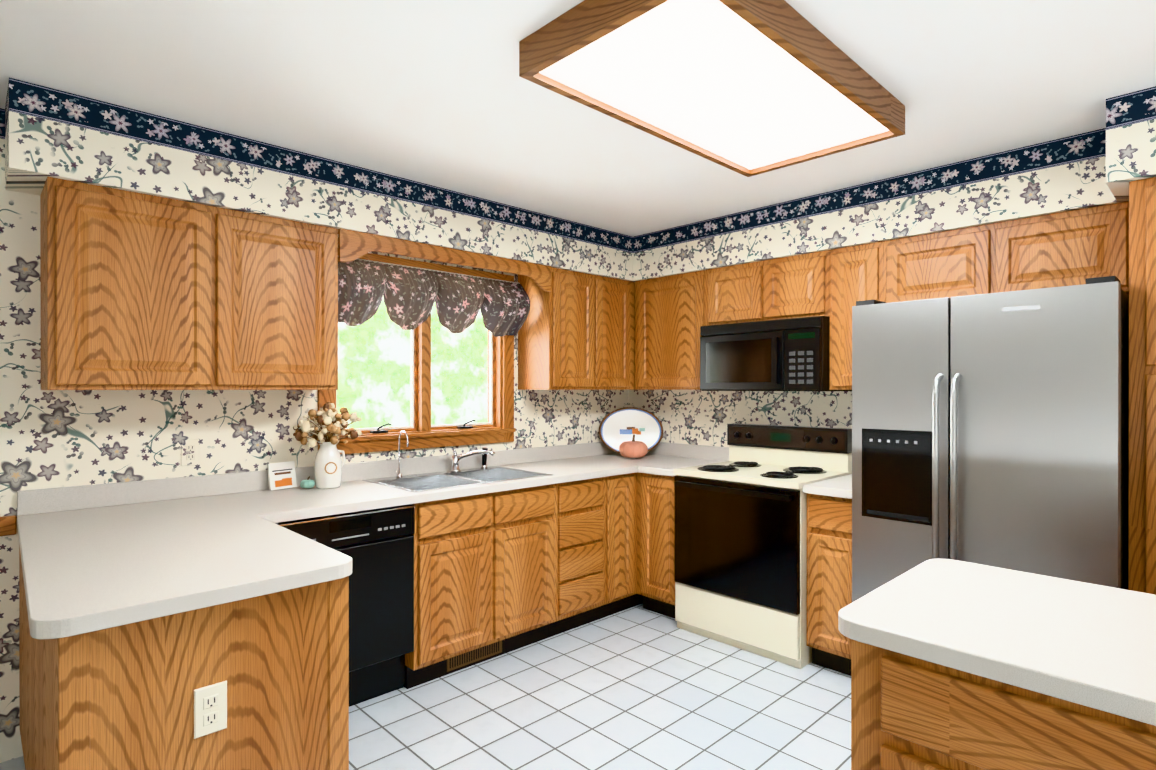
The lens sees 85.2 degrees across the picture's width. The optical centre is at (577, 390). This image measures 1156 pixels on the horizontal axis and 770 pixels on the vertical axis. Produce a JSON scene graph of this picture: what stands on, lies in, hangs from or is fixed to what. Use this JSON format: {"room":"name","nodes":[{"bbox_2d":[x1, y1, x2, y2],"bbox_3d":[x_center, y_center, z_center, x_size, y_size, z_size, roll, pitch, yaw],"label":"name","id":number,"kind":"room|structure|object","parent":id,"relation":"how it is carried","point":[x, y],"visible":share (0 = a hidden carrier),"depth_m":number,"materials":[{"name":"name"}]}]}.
{"room":"kitchen","nodes":[
{"label":"kitchen","id":0,"kind":"room"},
{"bbox_2d":[0,108,627,762],"bbox_3d":[-1.323,0.168,3.232,4.900,2.430,0.150,0,0,-44],"label":"wall","id":1,"kind":"structure","parent":0,"point":[58,438],"depth_m":2.56,"materials":[{"name":"paper"}]},
{"bbox_2d":[0,515,15,535],"bbox_3d":[-2.510,0.505,1.964,1.129,0.070,0.023,0,0,-44],"label":"trim","id":2,"kind":"structure","parent":1,"relation":"attached to","point":[7,525],"depth_m":2.33,"materials":[{"name":"brown wood"}]},
{"bbox_2d":[40,177,337,389],"bbox_3d":[-1.578,-0.374,2.653,1.030,0.745,0.324,0,0,-44],"label":"upper cabinet","id":3,"kind":"object","parent":1,"relation":"attached to","point":[140,291],"visible":1,"depth_m":2.45,"materials":[{"name":"brown wood"}]},
{"bbox_2d":[181,439,199,465],"bbox_3d":[-1.700,0.273,2.758,0.070,0.115,0.007,0,0,-44],"label":"outlet","id":4,"kind":"object","parent":1,"relation":"attached to","point":[189,452],"visible":1,"depth_m":2.75,"materials":[{"name":"plastic"}]},
{"bbox_2d":[318,253,515,453],"bbox_3d":[-0.894,-0.198,3.607,1.230,1.050,0.165,0,0,-44],"label":"window","id":5,"kind":"structure","parent":1,"relation":"in","point":[420,430],"depth_m":3.59,"materials":[{"name":"brown wood"}]},
{"bbox_2d":[338,259,529,336],"bbox_3d":[-0.777,-0.502,3.485,1.250,0.349,0.159,0,0,-44],"label":"valance curtain","id":6,"kind":"object","parent":5,"relation":"hanging from","point":[411,295],"visible":0.94,"depth_m":3.42,"materials":[{"name":"grey fabric"}]},
{"bbox_2d":[518,267,634,389],"bbox_3d":[0.111,-0.377,4.286,1.069,0.745,0.324,0,0,-44],"label":"upper cabinet","id":7,"kind":"object","parent":1,"relation":"attached to","point":[576,331],"visible":0.94,"depth_m":3.98,"materials":[{"name":"brown wood"}]},
{"bbox_2d":[0,603,850,769],"bbox_3d":[0.674,1.436,1.166,4.900,0.100,5.900,0,0,-44],"label":"floor","id":8,"kind":"structure","parent":0,"point":[638,687],"depth_m":2.71,"materials":[{"name":"white tile"}]},
{"bbox_2d":[19,545,348,769],"bbox_3d":[-1.370,0.948,2.057,0.622,0.873,1.474,0,0,-44],"label":"base cabinet","id":9,"kind":"object","parent":8,"relation":"on","point":[121,697],"visible":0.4,"depth_m":1.54,"materials":[{"name":"brown wood"}]},
{"bbox_2d":[19,511,351,638],"bbox_3d":[-1.145,0.490,1.809,0.687,0.039,0.855,0,0,-44],"label":"countertop","id":10,"kind":"structure","parent":9,"relation":"on","point":[95,557],"depth_m":1.66,"materials":[{"name":"laminate"}]},
{"bbox_2d":[194,680,226,738],"bbox_3d":[-0.879,0.765,1.507,0.070,0.115,0.007,0,0,-44],"label":"outlet","id":11,"kind":"object","parent":9,"relation":"attached to","point":[210,709],"visible":1,"depth_m":1.50,"materials":[{"name":"beige plastic"}]},
{"bbox_2d":[275,504,414,706],"bbox_3d":[-1.157,0.949,2.845,0.609,0.868,0.598,0,0,-44],"label":"dishwasher","id":12,"kind":"object","parent":8,"relation":"on","point":[376,546],"visible":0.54,"depth_m":2.73,"materials":[{"name":"black"}]},
{"bbox_2d":[487,476,610,639],"bbox_3d":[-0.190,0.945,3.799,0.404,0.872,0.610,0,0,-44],"label":"base cabinet","id":13,"kind":"object","parent":8,"relation":"on","point":[515,569],"depth_m":3.42,"materials":[{"name":"brown wood"}]},
{"bbox_2d":[17,431,676,542],"bbox_3d":[-0.653,0.427,3.326,3.504,0.425,0.644,0,0,-44],"label":"countertop","id":14,"kind":"structure","parent":13,"relation":"on","point":[48,513],"depth_m":2.83,"materials":[{"name":"laminate"}]},
{"bbox_2d":[267,461,296,490],"bbox_3d":[-1.401,0.405,2.979,0.031,0.125,0.130,0,0,34],"label":"sign card","id":15,"kind":"object","parent":14,"relation":"on","point":[281,475],"visible":1,"depth_m":2.97,"materials":[{"name":"white paper"}]},
{"bbox_2d":[300,476,314,487],"bbox_3d":[-1.282,0.436,2.981,0.068,0.056,0.068,0,0,-44],"label":"pumpkin","id":16,"kind":"object","parent":14,"relation":"on","point":[308,483],"visible":1,"depth_m":2.96,"materials":[{"name":"green ceramic"}]},
{"bbox_2d":[293,402,361,488],"bbox_3d":[-1.198,0.262,3.024,0.336,0.413,0.249,0,0,-44],"label":"vase","id":17,"kind":"object","parent":14,"relation":"on","point":[328,463],"visible":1,"depth_m":2.99,"materials":[{"name":"white ceramic"}]},
{"bbox_2d":[362,466,554,527],"bbox_3d":[-0.625,0.552,3.358,0.850,0.175,0.540,0,0,-44],"label":"sink basin","id":18,"kind":"object","parent":14,"relation":"in","point":[455,478],"depth_m":3.41,"materials":[{"name":"silver metal"}]},
{"bbox_2d":[599,407,662,452],"bbox_3d":[0.378,0.290,4.479,0.333,0.338,0.333,0,0,-44],"label":"decorative platter","id":19,"kind":"object","parent":14,"relation":"on","point":[617,427],"visible":0.85,"depth_m":4.49,"materials":[{"name":"white ceramic"}]},
{"bbox_2d":[619,435,647,457],"bbox_3d":[0.374,0.377,4.246,0.196,0.154,0.196,0,0,-44],"label":"pumpkin","id":20,"kind":"object","parent":14,"relation":"on","point":[633,448],"visible":1,"depth_m":4.18,"materials":[{"name":"orange ceramic"}]},
{"bbox_2d":[447,640,501,671],"bbox_3d":[-0.516,1.327,3.168,0.330,0.080,0.004,0,0,-44],"label":"air vent grille","id":21,"kind":"object","parent":13,"relation":"attached to","point":[467,658],"visible":0.71,"depth_m":3.16,"materials":[{"name":"brown metal"}]},
{"bbox_2d":[611,472,638,614],"bbox_3d":[0.046,0.945,4.027,0.252,0.872,0.610,0,0,-44],"label":"base cabinet","id":22,"kind":"object","parent":8,"relation":"on","point":[624,595],"depth_m":3.85,"materials":[{"name":"brown wood"}]},
{"bbox_2d":[639,594,642,603],"bbox_3d":[0.366,0.944,4.336,0.637,0.872,0.610,0,0,-44],"label":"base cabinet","id":23,"kind":"object","parent":8,"relation":"on","point":[640,596],"depth_m":4.06,"materials":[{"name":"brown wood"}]},
{"bbox_2d":[637,472,674,617],"bbox_3d":[0.691,0.945,4.018,0.610,0.872,0.340,0,0,-44],"label":"base cabinet","id":24,"kind":"object","parent":8,"relation":"on","point":[655,493],"depth_m":3.82,"materials":[{"name":"brown wood"}]},
{"bbox_2d":[637,443,728,476],"bbox_3d":[0.701,0.442,3.988,0.636,0.130,0.287,0,0,-44],"label":"countertop","id":25,"kind":"structure","parent":24,"relation":"on","point":[660,460],"depth_m":4.19,"materials":[{"name":"laminate"}]},
{"bbox_2d":[674,423,851,668],"bbox_3d":[1.038,0.799,3.581,0.680,1.165,0.768,0,0,-44],"label":"range","id":26,"kind":"object","parent":8,"relation":"on","point":[740,547],"visible":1,"depth_m":3.38,"materials":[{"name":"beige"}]},
{"bbox_2d":[807,493,851,675],"bbox_3d":[1.446,0.946,3.237,0.610,0.872,0.289,0,0,-44],"label":"base cabinet","id":27,"kind":"object","parent":8,"relation":"on","point":[829,557],"depth_m":3.05,"materials":[{"name":"brown wood"}]},
{"bbox_2d":[803,474,851,498],"bbox_3d":[1.439,0.443,3.226,0.634,0.130,0.291,0,0,-44],"label":"countertop","id":28,"kind":"structure","parent":27,"relation":"on","point":[841,487],"depth_m":3.07,"materials":[{"name":"laminate"}]},
{"bbox_2d":[852,276,1128,601],"bbox_3d":[1.775,0.493,2.712,0.807,1.780,0.905,0,0,-44],"label":"refrigerator","id":29,"kind":"object","parent":8,"relation":"on","point":[990,429],"visible":0.73,"depth_m":2.42,"materials":[{"name":"grey metal"}]},
{"bbox_2d":[851,639,1155,769],"bbox_3d":[1.004,0.949,1.292,0.630,0.872,0.637,0,0,-44],"label":"base cabinet","id":30,"kind":"object","parent":8,"relation":"on","point":[910,713],"visible":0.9,"depth_m":1.13,"materials":[{"name":"brown wood"}]},
{"bbox_2d":[838,559,1155,725],"bbox_3d":[1.433,0.492,0.865,0.675,0.039,1.915,0,0,-44],"label":"countertop","id":31,"kind":"structure","parent":30,"relation":"on","point":[1087,644],"depth_m":1.25,"materials":[{"name":"laminate"}]},
{"bbox_2d":[1128,177,1155,594],"bbox_3d":[2.459,0.320,2.166,0.640,2.129,0.800,0,0,-44],"label":"pantry cabinet","id":32,"kind":"object","parent":8,"relation":"on","point":[1142,389],"visible":0.62,"depth_m":2.22,"materials":[{"name":"brown wood"}]},
{"bbox_2d":[0,0,1155,236],"bbox_3d":[0.674,-1.104,1.162,4.900,0.120,5.900,0,0,-44],"label":"ceiling","id":33,"kind":"structure","parent":0,"point":[438,94],"depth_m":2.14,"materials":[{"name":"white paint"}]},
{"bbox_2d":[5,77,1155,281],"bbox_3d":[0.427,-0.896,2.210,3.500,0.300,3.750,0,0,-44],"label":"soffit","id":34,"kind":"structure","parent":33,"relation":"attached to","point":[55,133],"depth_m":2.79,"materials":[{"name":"paper"}]},
{"bbox_2d":[338,228,550,291],"bbox_3d":[-0.635,-0.671,3.353,1.298,0.152,0.020,0,0,-44],"label":"valance board","id":35,"kind":"object","parent":34,"relation":"attached to","point":[353,245],"visible":1,"depth_m":3.23,"materials":[{"name":"brown wood"}]},
{"bbox_2d":[519,0,904,176],"bbox_3d":[0.514,-0.993,2.099,1.290,0.104,0.650,0,0,-44],"label":"ceiling light fixture","id":36,"kind":"object","parent":33,"relation":"attached to","point":[748,88],"visible":1,"depth_m":1.94,"materials":[{"name":"white plastic"}]},
{"bbox_2d":[628,390,851,446],"bbox_3d":[2.435,0.168,2.761,0.150,2.430,5.750,0,0,-44],"label":"wall","id":37,"kind":"structure","parent":0,"point":[697,417],"depth_m":4.14,"materials":[{"name":"paper"}]},
{"bbox_2d":[635,270,706,389],"bbox_3d":[0.699,-0.377,4.213,0.324,0.745,0.592,0,0,-44],"label":"upper cabinet","id":38,"kind":"object","parent":37,"relation":"attached to","point":[673,313],"depth_m":4.09,"materials":[{"name":"brown wood"}]},
{"bbox_2d":[707,261,758,325],"bbox_3d":[1.039,-0.572,3.861,0.324,0.354,0.384,0,0,-44],"label":"upper cabinet","id":39,"kind":"object","parent":37,"relation":"attached to","point":[732,291],"depth_m":3.75,"materials":[{"name":"brown wood"}]},
{"bbox_2d":[759,250,830,320],"bbox_3d":[1.306,-0.571,3.585,0.324,0.354,0.385,0,0,-44],"label":"upper cabinet","id":40,"kind":"object","parent":37,"relation":"attached to","point":[796,286],"depth_m":3.47,"materials":[{"name":"brown wood"}]},
{"bbox_2d":[700,316,851,390],"bbox_3d":[1.137,-0.193,3.689,0.424,0.396,0.760,0,0,-44],"label":"microwave","id":41,"kind":"object","parent":40,"relation":"attached to","point":[792,354],"visible":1,"depth_m":3.51,"materials":[{"name":"black"}]},
{"bbox_2d":[829,241,882,389],"bbox_3d":[1.535,-0.376,3.348,0.324,0.745,0.275,0,0,-44],"label":"upper cabinet","id":42,"kind":"object","parent":37,"relation":"attached to","point":[856,271],"depth_m":3.26,"materials":[{"name":"brown wood"}]},
{"bbox_2d":[883,224,986,302],"bbox_3d":[1.795,-0.570,3.079,0.324,0.355,0.469,0,0,-44],"label":"upper cabinet","id":43,"kind":"object","parent":37,"relation":"attached to","point":[950,263],"depth_m":2.96,"materials":[{"name":"brown wood"}]},
{"bbox_2d":[987,201,1128,295],"bbox_3d":[2.123,-0.570,2.740,0.324,0.355,0.475,0,0,-44],"label":"upper cabinet","id":44,"kind":"object","parent":37,"relation":"attached to","point":[1068,248],"depth_m":2.63,"materials":[{"name":"brown wood"}]},
{"label":"outside","id":45,"kind":"structure","parent":0,"visible":0},
{"bbox_2d":[337,297,487,428],"bbox_3d":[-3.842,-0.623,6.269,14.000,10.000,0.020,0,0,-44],"label":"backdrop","id":46,"kind":"structure","parent":45,"point":[351,370],"depth_m":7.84,"materials":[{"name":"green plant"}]}
]}

